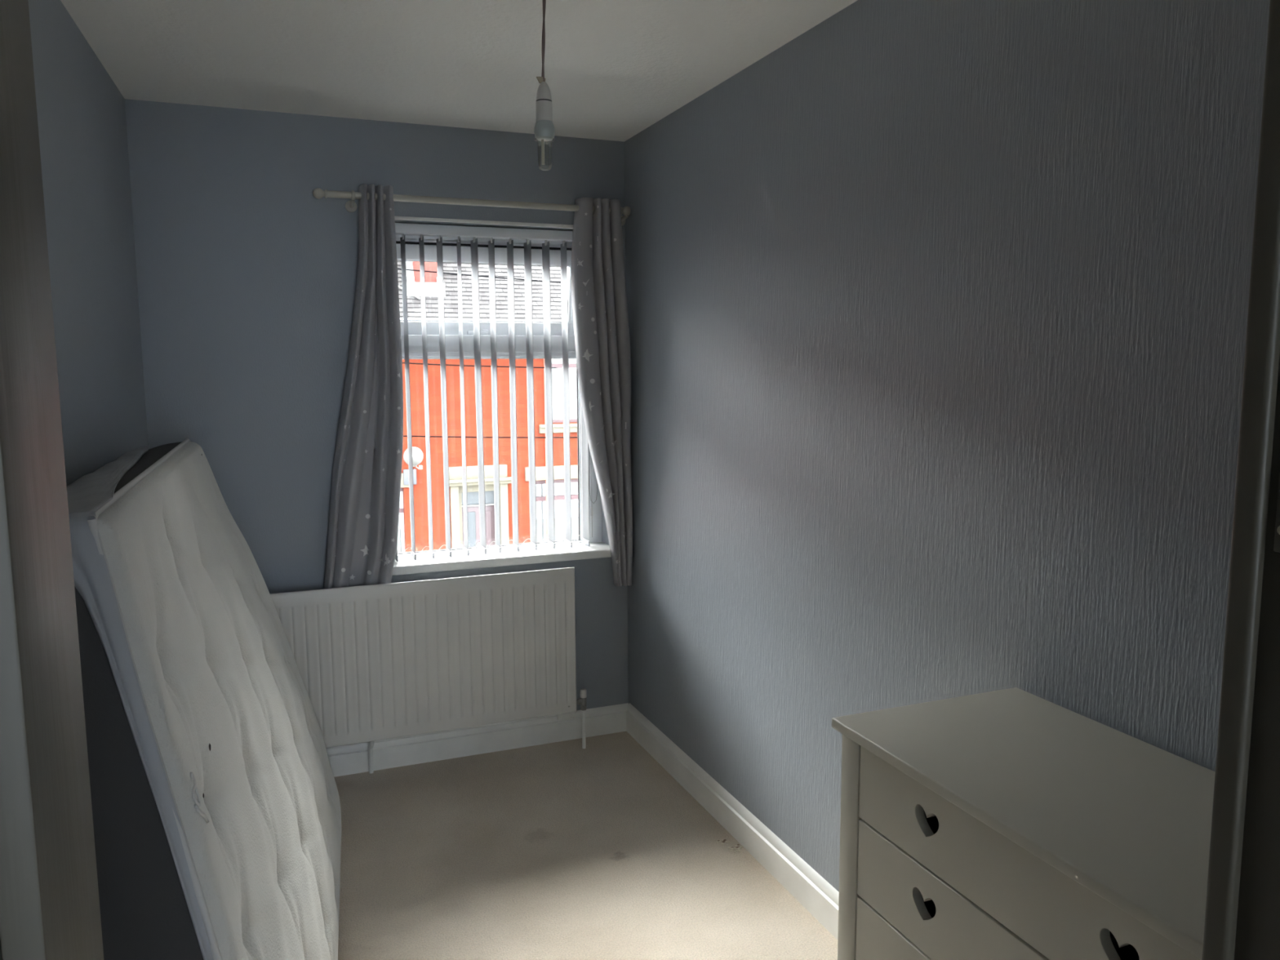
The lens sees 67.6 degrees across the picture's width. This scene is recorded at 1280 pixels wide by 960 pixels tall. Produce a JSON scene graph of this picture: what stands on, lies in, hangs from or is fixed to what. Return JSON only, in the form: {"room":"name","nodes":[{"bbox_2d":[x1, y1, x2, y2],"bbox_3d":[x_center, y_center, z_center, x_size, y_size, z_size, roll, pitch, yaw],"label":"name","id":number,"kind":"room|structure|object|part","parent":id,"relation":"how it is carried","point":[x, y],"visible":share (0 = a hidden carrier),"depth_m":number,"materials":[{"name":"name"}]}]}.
{"room":"bedroom","nodes":[
{"label":"bedroom","id":0,"kind":"room"},
{"bbox_2d":[28,0,148,485],"bbox_3d":[-1.238,0.163,1.726,0.200,2.730,3.355,-3,7,-19],"label":"wall","id":1,"kind":"structure","parent":0,"point":[81,110],"depth_m":2.48,"materials":[{"name":"grey paint"}]},
{"bbox_2d":[124,98,628,710],"bbox_3d":[-0.908,-0.088,3.762,2.406,2.730,0.220,-3,8,-22],"label":"wall","id":2,"kind":"structure","parent":0,"point":[246,278],"depth_m":3.44,"materials":[{"name":"grey paint"}]},
{"bbox_2d":[270,567,586,773],"bbox_3d":[-0.817,0.749,3.705,1.248,0.762,0.139,-3,8,-22],"label":"radiator","id":3,"kind":"object","parent":2,"relation":"attached to","point":[391,661],"visible":0.87,"depth_m":3.64,"materials":[{"name":"white metal"}]},
{"bbox_2d":[312,187,630,226],"bbox_3d":[-0.599,-1.024,3.598,1.202,0.065,0.103,-3,8,-22],"label":"pole","id":4,"kind":"object","parent":2,"relation":"attached to","point":[350,206],"visible":0.94,"depth_m":3.52,"materials":[{"name":"beige metal"}]},
{"bbox_2d":[323,183,403,589],"bbox_3d":[-1.024,-0.286,3.486,0.328,1.535,0.089,-3,8,-22],"label":"curtain","id":5,"kind":"object","parent":4,"relation":"hanging from","point":[364,513],"visible":0.94,"depth_m":3.49,"materials":[{"name":"grey fabric"}]},
{"bbox_2d":[571,197,632,586],"bbox_3d":[-0.145,-0.327,3.833,0.244,1.548,0.088,-3,8,-22],"label":"curtain","id":6,"kind":"object","parent":4,"relation":"hanging from","point":[598,289],"visible":1,"depth_m":3.79,"materials":[{"name":"grey fabric"}]},
{"bbox_2d":[325,702,628,777],"bbox_3d":[-0.872,1.063,3.787,1.776,0.118,0.016,-3,8,-22],"label":"baseboard","id":7,"kind":"structure","parent":2,"relation":"attached to","point":[348,759],"depth_m":3.86,"materials":[{"name":"white paint"}]},
{"bbox_2d":[394,216,573,228],"bbox_3d":[-0.561,-0.988,3.671,0.960,0.013,0.008,-3,8,-22],"label":"trim","id":8,"kind":"structure","parent":2,"relation":"attached to","point":[402,218],"depth_m":3.65,"materials":[{"name":"white paint"}]},
{"bbox_2d":[391,234,611,575],"bbox_3d":[-0.612,-0.322,3.858,0.988,1.358,0.310,-3,8,-22],"label":"window","id":9,"kind":"structure","parent":2,"relation":"in","point":[597,548],"depth_m":3.86,"materials":[{"name":"white plastic"}]},
{"bbox_2d":[395,243,574,335],"bbox_3d":[-0.634,-0.765,3.886,0.852,0.362,0.116,-3,8,-22],"label":"windowpane","id":10,"kind":"object","parent":9,"relation":"attached to","point":[412,250],"depth_m":3.85,"materials":[{"name":"clear glass"}]},
{"bbox_2d":[395,222,597,561],"bbox_3d":[-0.587,-0.347,3.821,0.938,1.290,0.094,-3,8,-22],"label":"vertical blind","id":11,"kind":"object","parent":9,"relation":"attached to","point":[403,228],"visible":0.87,"depth_m":3.83,"materials":[{"name":"white plastic"}]},
{"bbox_3d":[-0.594,0.274,3.893,0.786,0.037,0.094,-3,8,-22],"label":"chain","id":12,"kind":"part","parent":11,"relation":"part of","materials":[{"name":"white plastic"}]},
{"bbox_3d":[-0.206,-0.358,3.962,0.005,1.210,0.002,-3,8,-22],"label":"weight cord","id":13,"kind":"part","parent":11,"relation":"part of","materials":[{"name":"grey plastic"}]},
{"bbox_3d":[-0.198,-0.429,3.946,0.038,1.066,0.002,-3,8,-22],"label":"control cord","id":14,"kind":"part","parent":11,"relation":"part of","materials":[{"name":"grey plastic"}]},
{"bbox_3d":[-0.584,0.318,3.874,0.988,0.034,0.177,-3,8,-22],"label":"sill","id":15,"kind":"part","parent":9,"relation":"part of","materials":[{"name":"white paint"}]},
{"bbox_2d":[60,0,857,142],"bbox_3d":[0.333,-0.922,-0.219,2.950,0.120,7.955,-3,8,-22],"label":"ceiling","id":16,"kind":"structure","parent":0,"point":[614,69],"depth_m":2.72,"materials":[{"name":"white paint"}]},
{"bbox_2d":[533,0,555,170],"bbox_3d":[-0.202,-0.899,2.034,0.080,0.466,0.080,-3,8,-22],"label":"pendant lamp","id":17,"kind":"object","parent":16,"relation":"hanging from","point":[544,129],"visible":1,"depth_m":2.03,"materials":[{"name":"grey plastic"}]},
{"bbox_3d":[-0.205,-0.974,2.023,0.013,0.266,0.007,-3,8,-22],"label":"cord","id":18,"kind":"part","parent":17,"relation":"part of","materials":[{"name":"brown plastic"}]},
{"bbox_3d":[-0.204,-0.974,2.024,0.011,0.266,0.007,-3,8,-22],"label":"cord","id":19,"kind":"part","parent":17,"relation":"part of","materials":[{"name":"brown plastic"}]},
{"bbox_3d":[-0.205,-0.700,2.057,0.044,0.065,0.044,-3,8,-22],"label":"bulb glass","id":20,"kind":"part","parent":17,"relation":"part of","materials":[{"name":"clear glass"}]},
{"bbox_3d":[-0.205,-0.749,2.050,0.044,0.038,0.044,-3,8,-22],"label":"bulb","id":21,"kind":"part","parent":17,"relation":"part of","materials":[{"name":"grey"}]},
{"bbox_2d":[333,731,837,959],"bbox_3d":[0.347,1.649,0.097,2.950,0.160,7.955,-3,8,-22],"label":"floor","id":22,"kind":"structure","parent":0,"point":[565,850],"depth_m":2.99,"materials":[{"name":"beige carpet"}]},
{"bbox_2d":[66,438,341,959],"bbox_3d":[-0.927,0.618,2.169,0.568,1.382,1.870,-3,8,-22],"label":"mattress","id":23,"kind":"object","parent":22,"relation":"on","point":[216,811],"visible":0.88,"depth_m":1.51,"materials":[{"name":"grey fabric"}]},
{"bbox_2d":[715,839,742,852],"bbox_3d":[0.296,1.196,3.128,0.054,0.006,0.098,-5,8,-34],"label":"crumbs","id":24,"kind":"object","parent":22,"relation":"on","point":[725,841],"visible":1,"depth_m":3.12,"materials":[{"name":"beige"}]},
{"bbox_2d":[831,687,1215,959],"bbox_3d":[0.728,0.934,1.510,0.440,0.912,0.888,-3,8,-22],"label":"dresser","id":25,"kind":"object","parent":22,"relation":"on","point":[1011,824],"visible":0.99,"depth_m":1.51,"materials":[{"name":"white paint"}]},
{"bbox_3d":[0.415,0.907,1.821,0.056,0.892,0.056,-3,8,-22],"label":"leg","id":26,"kind":"part","parent":25,"relation":"part of","materials":[{"name":"white paint"}]},
{"bbox_3d":[0.549,0.883,1.430,0.018,0.145,0.755,-3,8,-22],"label":"drawer","id":27,"kind":"part","parent":25,"relation":"part of","materials":[{"name":"white paint"}]},
{"bbox_3d":[0.548,0.734,1.412,0.018,0.145,0.755,-3,8,-22],"label":"drawer","id":28,"kind":"part","parent":25,"relation":"part of","materials":[{"name":"white paint"}]},
{"bbox_2d":[624,0,1270,892],"bbox_3d":[0.717,0.058,2.499,0.330,2.730,3.345,-3,8,-22],"label":"wall","id":29,"kind":"structure","parent":0,"point":[937,310],"depth_m":2.13,"materials":[{"name":"paint"}]},
{"bbox_2d":[626,702,839,939],"bbox_3d":[0.543,1.195,2.623,0.016,0.124,3.209,-3,8,-22],"label":"baseboard","id":30,"kind":"structure","parent":29,"relation":"attached to","point":[804,883],"depth_m":3.12,"materials":[{"name":"white paint"}]},
{"bbox_3d":[-0.044,0.345,0.479,2.635,2.660,0.120,-3,8,-22],"label":"wall","id":31,"kind":"structure","parent":0,"visible":0},
{"bbox_2d":[0,0,1279,959],"bbox_3d":[0.141,0.482,0.496,0.808,2.062,0.264,-3,8,-22],"label":"door frame","id":32,"kind":"structure","parent":31,"relation":"in","point":[50,909],"depth_m":0.39,"materials":[{"name":"grey"}]},
{"bbox_3d":[0.457,0.024,0.663,0.003,0.057,0.030,-3,8,-22],"label":"keep plate","id":33,"kind":"part","parent":32,"relation":"part of","materials":[{"name":"silver metal"}]},
{"label":"outside","id":34,"kind":"structure","parent":0,"visible":0},
{"bbox_2d":[397,267,560,283],"bbox_3d":[-3.840,-3.179,13.365,15.001,1.017,0.020,-3,8,-22],"label":"overhead wire","id":35,"kind":"object","parent":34,"point":[397,268],"visible":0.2,"depth_m":13.98,"materials":[{"name":"black"}]},
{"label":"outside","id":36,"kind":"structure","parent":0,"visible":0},
{"bbox_2d":[402,362,556,368],"bbox_3d":[-4.692,-1.923,13.390,7.312,0.767,0.020,-3,8,-22],"label":"overhead wire","id":37,"kind":"object","parent":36,"point":[402,362],"visible":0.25,"depth_m":14.28,"materials":[{"name":"black"}]},
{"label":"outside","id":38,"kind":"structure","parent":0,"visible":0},
{"bbox_2d":[403,435,577,438],"bbox_3d":[-2.935,-0.818,14.121,13.001,0.657,0.020,-3,8,-22],"label":"overhead wire","id":39,"kind":"object","parent":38,"point":[403,435],"visible":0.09,"depth_m":14.49,"materials":[{"name":"black"}]},
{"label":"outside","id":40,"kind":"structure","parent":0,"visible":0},
{"bbox_3d":[-1.445,2.594,14.903,40.000,0.120,1.980,-3,8,-22],"label":"pavement","id":41,"kind":"object","parent":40,"visible":0},
{"bbox_2d":[396,261,578,552],"bbox_3d":[-4.677,-1.972,18.373,23.000,8.135,8.630,-3,8,-22],"label":"house","id":42,"kind":"structure","parent":41,"relation":"on","point":[413,277],"depth_m":15.24,"materials":[{"name":"brick"}]},
{"bbox_2d":[396,503,401,552],"bbox_3d":[-4.326,0.935,14.857,1.240,1.575,0.024,-3,8,-22],"label":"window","id":43,"kind":"structure","parent":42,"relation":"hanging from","point":[399,545],"depth_m":15.06,"materials":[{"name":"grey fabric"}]},
{"bbox_2d":[403,446,423,469],"bbox_3d":[-3.461,-0.338,14.587,0.291,0.336,0.463,-3,8,-22],"label":"satellite dish","id":44,"kind":"object","parent":42,"relation":"attached to","point":[417,454],"visible":0.78,"depth_m":14.56,"materials":[{"name":"grey metal"}]},
{"bbox_3d":[-2.740,0.803,15.430,0.180,0.580,0.020,-3,8,-22],"label":"door panel","id":45,"kind":"part","parent":42,"relation":"part of","materials":[{"name":"clear glass"}]},
{"bbox_3d":[-2.625,1.375,15.572,0.560,1.950,0.040,-3,8,-22],"label":"door","id":46,"kind":"part","parent":42,"relation":"part of","materials":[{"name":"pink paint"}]},
{"bbox_3d":[-2.560,0.046,15.205,1.065,0.057,0.110,-3,8,-22],"label":"cornice","id":47,"kind":"part","parent":42,"relation":"part of","materials":[{"name":"beige paint"}]},
{"bbox_3d":[-2.553,0.002,15.181,1.085,0.040,0.150,-3,8,-22],"label":"cornice","id":48,"kind":"part","parent":42,"relation":"part of","materials":[{"name":"white paint"}]},
{"bbox_3d":[-2.498,0.790,15.525,0.180,0.580,0.020,-3,8,-22],"label":"door panel","id":49,"kind":"part","parent":42,"relation":"part of","materials":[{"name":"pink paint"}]},
{"bbox_3d":[-1.095,0.001,15.967,1.510,0.065,0.060,-3,8,-22],"label":"rail","id":50,"kind":"part","parent":42,"relation":"part of","materials":[{"name":"red paint"}]},
{"bbox_2d":[535,482,578,542],"bbox_3d":[-1.117,0.762,16.126,1.470,1.575,0.024,-3,8,-22],"label":"window","id":51,"kind":"structure","parent":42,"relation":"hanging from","point":[559,488],"depth_m":15.99,"materials":[{"name":"white glass"}]},
{"bbox_3d":[-0.928,-0.845,15.802,1.535,0.092,0.140,-3,8,-22],"label":"sill","id":52,"kind":"part","parent":42,"relation":"part of","materials":[{"name":"beige paint"}]},
{"bbox_3d":[-0.922,-0.912,15.780,1.535,0.050,0.170,-3,8,-22],"label":"sill","id":53,"kind":"part","parent":42,"relation":"part of","materials":[{"name":"white paint"}]},
{"bbox_2d":[551,358,577,419],"bbox_3d":[-1.017,-1.668,15.873,1.227,1.360,0.024,-3,8,-22],"label":"window","id":54,"kind":"structure","parent":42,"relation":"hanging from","point":[557,373],"depth_m":15.80,"materials":[{"name":"white glass"}]},
{"bbox_3d":[-0.988,-0.988,15.891,1.267,0.045,0.060,-3,8,-22],"label":"rail","id":55,"kind":"part","parent":42,"relation":"part of","materials":[{"name":"red paint"}]}
]}

